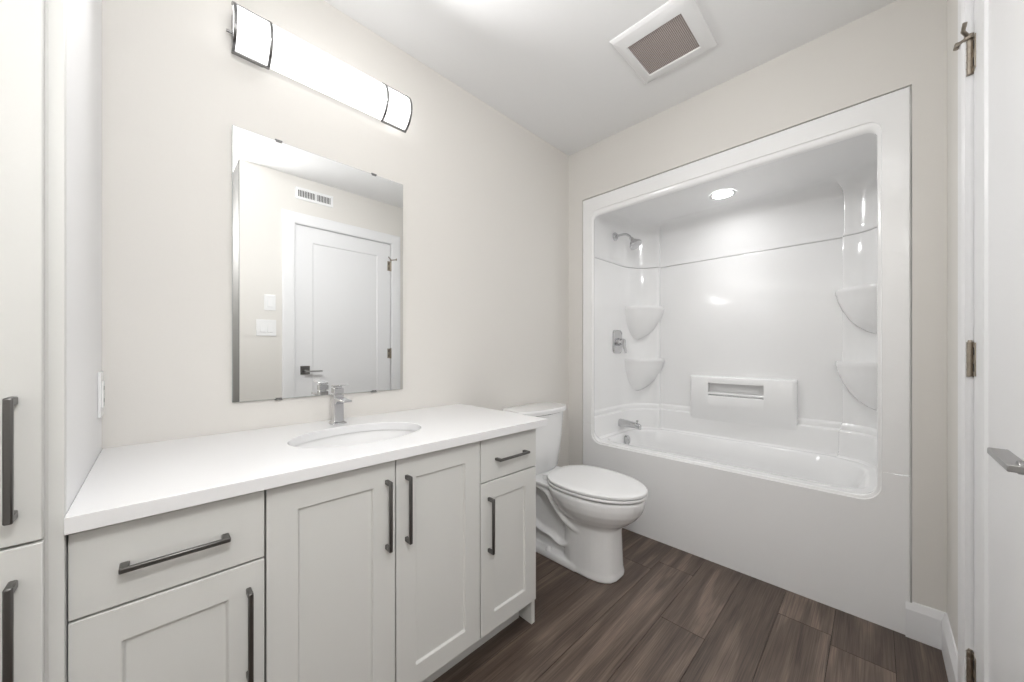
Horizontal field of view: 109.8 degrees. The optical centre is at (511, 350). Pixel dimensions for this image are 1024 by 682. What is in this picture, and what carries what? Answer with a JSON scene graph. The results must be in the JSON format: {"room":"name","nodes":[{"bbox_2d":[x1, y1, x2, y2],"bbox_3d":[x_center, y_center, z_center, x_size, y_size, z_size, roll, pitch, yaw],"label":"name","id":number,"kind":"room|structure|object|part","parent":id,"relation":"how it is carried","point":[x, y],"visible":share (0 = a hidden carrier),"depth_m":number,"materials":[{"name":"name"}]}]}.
{"room":"bathroom","nodes":[
{"label":"bathroom","id":0,"kind":"room"},
{"bbox_2d":[102,0,593,466],"bbox_3d":[-0.253,-0.136,1.947,3.738,2.440,0.120,0,0,-45],"label":"wall","id":1,"kind":"structure","parent":0,"point":[486,198],"depth_m":1.31,"materials":[{"name":"paint"}]},
{"bbox_2d":[232,125,402,402],"bbox_3d":[-0.708,-0.287,1.403,0.608,0.923,0.014,0,0,-45],"label":"wall mirror","id":2,"kind":"object","parent":1,"relation":"attached to","point":[317,241],"visible":1,"depth_m":1.34,"materials":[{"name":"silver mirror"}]},
{"bbox_2d":[226,1,412,132],"bbox_3d":[-0.685,-1.049,1.368,0.626,0.161,0.094,0,0,-45],"label":"vanity light","id":3,"kind":"object","parent":1,"relation":"attached to","point":[255,39],"visible":1,"depth_m":1.30,"materials":[{"name":"glass"}]},
{"bbox_3d":[-0.871,-1.127,1.201,0.102,0.004,0.011,0,0,-45],"label":"edge rail","id":4,"kind":"part","parent":3,"relation":"part of","materials":[{"name":"metal"}]},
{"bbox_3d":[-0.871,-0.971,1.201,0.102,0.004,0.011,0,0,-45],"label":"edge rail","id":5,"kind":"part","parent":3,"relation":"part of","materials":[{"name":"metal"}]},
{"bbox_3d":[-0.511,-0.971,1.557,0.112,0.004,0.011,0,0,-45],"label":"edge rail","id":6,"kind":"part","parent":3,"relation":"part of","materials":[{"name":"metal"}]},
{"bbox_2d":[324,0,896,155],"bbox_3d":[0.472,-1.406,0.574,2.838,0.100,3.092,0,0,-45],"label":"ceiling","id":7,"kind":"structure","parent":0,"point":[551,67],"depth_m":1.59,"materials":[{"name":"paint"}]},
{"bbox_2d":[609,0,717,83],"bbox_3d":[0.667,-1.346,1.584,0.353,0.028,0.330,0,0,-45],"label":"exhaust fan","id":8,"kind":"object","parent":7,"relation":"attached to","point":[677,32],"visible":1,"depth_m":1.55,"materials":[{"name":"white plastic"}]},
{"bbox_2d":[628,14,698,73],"bbox_3d":[0.667,-1.341,1.583,0.230,0.004,0.233,0,0,-45],"label":"grille","id":9,"kind":"object","parent":8,"relation":"attached to","point":[674,39],"depth_m":1.58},
{"bbox_2d":[433,528,947,681],"bbox_3d":[0.749,1.124,0.848,3.618,0.080,3.092,0,0,-45],"label":"floor","id":10,"kind":"structure","parent":0,"point":[673,614],"depth_m":1.37,"materials":[{"name":"brown wood"}]},
{"bbox_2d":[0,0,101,681],"bbox_3d":[-1.073,-0.066,0.614,0.450,2.300,0.620,0,0,-45],"label":"linen cabinet","id":11,"kind":"object","parent":10,"relation":"on","point":[51,50],"visible":1,"depth_m":0.57,"materials":[{"name":"paint"}]},
{"bbox_3d":[-0.739,0.436,0.530,0.010,0.184,0.030,0,0,-45],"label":"handle","id":12,"kind":"part","parent":11,"relation":"part of","materials":[{"name":"black metal"}]},
{"bbox_3d":[-0.739,0.160,0.530,0.010,0.184,0.030,0,0,-45],"label":"handle","id":13,"kind":"part","parent":11,"relation":"part of","materials":[{"name":"black metal"}]},
{"bbox_3d":[-0.888,0.639,0.416,0.428,0.684,0.018,0,0,-45],"label":"door","id":14,"kind":"part","parent":11,"relation":"part of","materials":[{"name":"paint"}]},
{"bbox_3d":[-0.888,-0.460,0.416,0.428,1.506,0.018,0,0,-45],"label":"door","id":15,"kind":"part","parent":11,"relation":"part of","materials":[{"name":"paint"}]},
{"bbox_3d":[-0.943,-0.066,0.790,0.016,2.300,0.550,0,0,-45],"label":"panel","id":16,"kind":"part","parent":11,"relation":"part of","materials":[{"name":"paint"}]},
{"bbox_2d":[97,371,104,417],"bbox_3d":[-1.076,0.113,0.944,0.009,0.118,0.072,0,0,-45],"label":"electrical outlet","id":17,"kind":"object","parent":11,"relation":"attached to","point":[100,375],"visible":1,"depth_m":0.92,"materials":[{"name":"white plastic"}]},
{"bbox_2d":[102,381,104,407],"bbox_3d":[-1.075,0.113,0.946,0.005,0.068,0.034,0,0,-45],"label":"receptacle","id":18,"kind":"object","parent":17,"relation":"attached to","point":[103,382],"depth_m":0.94,"materials":[{"name":"white plastic"}]},
{"bbox_2d":[68,428,535,681],"bbox_3d":[-0.503,0.693,1.200,1.181,0.783,0.585,0,0,-45],"label":"vanity cabinet","id":19,"kind":"object","parent":10,"relation":"on","point":[399,570],"visible":0.93,"depth_m":0.88,"materials":[{"name":"paint"}]},
{"bbox_3d":[-0.647,0.379,0.701,0.274,0.146,0.017,0,0,-45],"label":"drawer","id":20,"kind":"part","parent":19,"relation":"part of","materials":[{"name":"paint"}]},
{"bbox_3d":[-0.647,0.718,0.701,0.274,0.524,0.017,0,0,-45],"label":"door","id":21,"kind":"part","parent":19,"relation":"part of","materials":[{"name":"paint"}]},
{"bbox_3d":[-0.632,0.381,0.683,0.154,0.010,0.030,0,0,-45],"label":"handle","id":22,"kind":"part","parent":19,"relation":"part of","materials":[{"name":"black metal"}]},
{"bbox_3d":[-0.554,0.601,0.761,0.010,0.190,0.030,0,0,-45],"label":"handle","id":23,"kind":"part","parent":19,"relation":"part of","materials":[{"name":"black metal"}]},
{"bbox_2d":[64,404,547,534],"bbox_3d":[-0.494,0.283,1.212,1.214,0.028,0.583,0,0,-45],"label":"countertop","id":24,"kind":"structure","parent":19,"relation":"on","point":[136,481],"depth_m":0.90,"materials":[{"name":"white stone"}]},
{"bbox_2d":[328,384,351,424],"bbox_3d":[-0.624,0.195,1.313,0.050,0.148,0.124,0,0,-45],"label":"faucet","id":25,"kind":"object","parent":24,"relation":"on","point":[338,399],"visible":1,"depth_m":1.32,"materials":[{"name":"silver metal"}]},
{"bbox_3d":[-0.631,0.142,1.321,0.033,0.042,0.086,0,0,-45],"label":"lever","id":26,"kind":"part","parent":25,"relation":"part of","materials":[{"name":"silver metal"}]},
{"bbox_3d":[-0.610,0.185,1.300,0.031,0.027,0.086,0,0,-45],"label":"spout","id":27,"kind":"part","parent":25,"relation":"part of","materials":[{"name":"silver metal"}]},
{"bbox_2d":[294,430,415,447],"bbox_3d":[-0.497,0.377,1.182,0.448,0.157,0.325,0,0,-45],"label":"sink","id":28,"kind":"object","parent":24,"relation":"in","point":[364,437],"visible":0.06,"depth_m":1.31,"materials":[{"name":"ceramic"}]},
{"bbox_3d":[-0.440,0.643,0.906,0.302,0.674,0.017,0,0,-45],"label":"door","id":29,"kind":"part","parent":19,"relation":"part of","materials":[{"name":"paint"}]},
{"bbox_3d":[-0.334,0.448,0.978,0.010,0.190,0.030,0,0,-45],"label":"handle","id":30,"kind":"part","parent":19,"relation":"part of","materials":[{"name":"black metal"}]},
{"bbox_3d":[-0.292,0.448,1.019,0.010,0.190,0.030,0,0,-45],"label":"handle","id":31,"kind":"part","parent":19,"relation":"part of","materials":[{"name":"black metal"}]},
{"bbox_3d":[-0.222,0.643,1.121,0.303,0.674,0.017,0,0,-45],"label":"door","id":32,"kind":"part","parent":19,"relation":"part of","materials":[{"name":"paint"}]},
{"bbox_3d":[-0.071,0.601,1.238,0.010,0.190,0.030,0,0,-45],"label":"handle","id":33,"kind":"part","parent":19,"relation":"part of","materials":[{"name":"black metal"}]},
{"bbox_3d":[-0.011,0.379,1.330,0.282,0.146,0.017,0,0,-45],"label":"drawer","id":34,"kind":"part","parent":19,"relation":"part of","materials":[{"name":"paint"}]},
{"bbox_3d":[-0.011,0.718,1.330,0.282,0.524,0.017,0,0,-45],"label":"door","id":35,"kind":"part","parent":19,"relation":"part of","materials":[{"name":"paint"}]},
{"bbox_3d":[0.004,0.381,1.313,0.154,0.010,0.030,0,0,-45],"label":"handle","id":36,"kind":"part","parent":19,"relation":"part of","materials":[{"name":"black metal"}]},
{"bbox_3d":[-0.106,0.693,1.625,0.019,0.783,0.540,0,0,-45],"label":"panel","id":37,"kind":"part","parent":19,"relation":"part of","materials":[{"name":"paint"}]},
{"bbox_2d":[502,402,647,583],"bbox_3d":[0.332,0.703,1.893,0.420,0.763,0.761,0,0,-45],"label":"toilet","id":38,"kind":"object","parent":10,"relation":"on","point":[582,511],"visible":0.89,"depth_m":1.75,"materials":[{"name":"ceramic"}]},
{"bbox_3d":[0.146,0.338,2.084,0.416,0.034,0.226,0,0,-45],"label":"tank lid","id":39,"kind":"part","parent":38,"relation":"part of","materials":[{"name":"ceramic"}]},
{"bbox_3d":[0.144,0.521,2.086,0.380,0.331,0.208,0,0,-45],"label":"tank","id":40,"kind":"part","parent":38,"relation":"part of","materials":[{"name":"ceramic"}]},
{"bbox_3d":[0.337,0.884,1.890,0.364,0.399,0.729,0,0,-45],"label":"bowl","id":41,"kind":"part","parent":38,"relation":"part of","materials":[{"name":"ceramic"}]},
{"bbox_3d":[0.424,0.674,1.803,0.372,0.021,0.500,0,0,-45],"label":"seat","id":42,"kind":"part","parent":38,"relation":"part of","materials":[{"name":"white plastic"}]},
{"bbox_3d":[0.424,0.652,1.802,0.370,0.023,0.500,0,0,-45],"label":"seat lid","id":43,"kind":"part","parent":38,"relation":"part of","materials":[{"name":"white plastic"}]},
{"bbox_2d":[583,86,909,634],"bbox_3d":[1.251,0.038,2.146,0.729,2.091,1.475,0,0,-45],"label":"shower","id":44,"kind":"object","parent":10,"relation":"on","point":[764,371],"visible":0.98,"depth_m":2.06,"materials":[{"name":"plastic"}]},
{"bbox_2d":[613,330,626,352],"bbox_3d":[0.797,-0.068,2.615,0.124,0.170,0.076,0,0,-45],"label":"shower valve","id":45,"kind":"object","parent":44,"relation":"attached to","point":[618,342],"visible":1,"depth_m":2.60,"materials":[{"name":"silver metal"}]},
{"bbox_3d":[0.799,-0.040,2.612,0.060,0.112,0.068,0,0,-45],"label":"lever","id":46,"kind":"part","parent":45,"relation":"part of","materials":[{"name":"silver metal"}]},
{"bbox_2d":[624,435,629,444],"bbox_3d":[0.824,0.635,2.573,0.068,0.069,0.026,0,0,-45],"label":"overflow plate","id":47,"kind":"object","parent":44,"relation":"attached to","point":[626,437],"visible":0.95,"depth_m":2.56,"materials":[{"name":"silver metal"}]},
{"bbox_2d":[613,232,641,249],"bbox_3d":[0.825,-0.792,2.568,0.092,0.152,0.204,0,0,-45],"label":"shower fixture","id":48,"kind":"object","parent":44,"relation":"attached to","point":[634,243],"visible":1,"depth_m":2.54,"materials":[{"name":"silver metal"}]},
{"bbox_3d":[0.803,-0.820,2.590,0.017,0.056,0.131,0,0,-45],"label":"arm","id":49,"kind":"part","parent":48,"relation":"part of","materials":[{"name":"silver metal"}]},
{"bbox_2d":[618,419,640,429],"bbox_3d":[0.840,0.518,2.564,0.056,0.066,0.154,0,0,-45],"label":"tub spout","id":50,"kind":"object","parent":44,"relation":"attached to","point":[621,422],"visible":1,"depth_m":2.55,"materials":[{"name":"silver metal"}]},
{"bbox_2d":[625,359,663,390],"bbox_3d":[1.004,0.181,2.718,0.312,0.247,0.111,0,0,-2],"label":"corner shelf","id":51,"kind":"object","parent":44,"relation":"attached to","point":[640,374],"depth_m":2.71,"materials":[{"name":"plastic"}]},
{"bbox_2d":[625,306,663,339],"bbox_3d":[1.004,-0.211,2.718,0.312,0.247,0.111,0,0,-2],"label":"corner shelf","id":52,"kind":"object","parent":44,"relation":"attached to","point":[641,322],"depth_m":2.71,"materials":[{"name":"plastic"}]},
{"bbox_2d":[709,189,735,199],"bbox_3d":[1.278,-0.947,2.185,0.144,0.004,0.144,0,0,-45],"label":"recessed light","id":53,"kind":"object","parent":44,"relation":"attached to","point":[723,194],"visible":1,"depth_m":2.18,"materials":[{"name":"white plastic"}]},
{"bbox_2d":[583,403,909,634],"bbox_3d":[1.244,0.742,2.139,0.709,0.684,1.475,0,0,-45],"label":"tub","id":54,"kind":"object","parent":44,"relation":"in","point":[808,506],"depth_m":1.82,"materials":[{"name":"plastic"}]},
{"bbox_2d":[835,361,876,410],"bbox_3d":[1.822,0.181,1.891,0.111,0.247,0.312,0,0,2],"label":"corner shelf","id":55,"kind":"object","parent":44,"relation":"attached to","point":[855,381],"depth_m":1.89,"materials":[{"name":"plastic"}]},
{"bbox_2d":[835,283,876,333],"bbox_3d":[1.822,-0.211,1.891,0.111,0.247,0.312,0,0,2],"label":"corner shelf","id":56,"kind":"object","parent":44,"relation":"attached to","point":[855,306],"depth_m":1.88,"materials":[{"name":"plastic"}]},
{"bbox_2d":[569,0,946,612],"bbox_3d":[1.069,-0.136,1.902,0.120,2.440,1.803,0,0,-45],"label":"wall","id":57,"kind":"structure","parent":0,"point":[901,44],"depth_m":1.44,"materials":[{"name":"paint"}]},
{"bbox_2d":[905,601,945,649],"bbox_3d":[1.536,1.016,1.336,0.014,0.135,0.102,0,0,-45],"label":"baseboard","id":58,"kind":"structure","parent":57,"relation":"attached to","point":[923,624],"depth_m":1.33,"materials":[{"name":"paint"}]},
{"bbox_2d":[947,0,957,650],"bbox_3d":[1.043,-0.136,0.693,1.618,2.440,0.120,0,0,-45],"label":"wall","id":59,"kind":"structure","parent":0,"point":[952,5],"depth_m":1.20,"materials":[{"name":"paint"}]},
{"bbox_2d":[942,613,957,681],"bbox_3d":[1.430,1.016,1.169,0.398,0.135,0.014,0,0,-45],"label":"baseboard","id":60,"kind":"structure","parent":59,"relation":"attached to","point":[949,650],"depth_m":1.19,"materials":[{"name":"paint"}]},
{"bbox_2d":[958,0,969,681],"bbox_3d":[0.944,0.005,0.691,0.958,2.158,0.017,0,0,-45],"label":"trim","id":61,"kind":"structure","parent":59,"relation":"attached to","point":[963,5],"depth_m":0.98,"materials":[{"name":"paint"}]},
{"bbox_2d":[970,0,973,651],"bbox_3d":[0.991,0.048,0.644,0.788,2.073,0.124,0,0,-45],"label":"trim","id":62,"kind":"structure","parent":59,"relation":"attached to","point":[971,1],"depth_m":0.96,"materials":[{"name":"paint"}]},
{"bbox_2d":[953,0,1023,681],"bbox_3d":[0.962,0.046,0.710,0.830,2.060,0.093,0,0,-45],"label":"door","id":63,"kind":"structure","parent":59,"relation":"in","point":[995,48],"depth_m":0.79,"materials":[{"name":"paint"}]},
{"bbox_3d":[0.734,0.158,0.515,0.125,0.019,0.050,0,0,-45],"label":"lever","id":64,"kind":"part","parent":63,"relation":"part of","materials":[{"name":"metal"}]}
]}

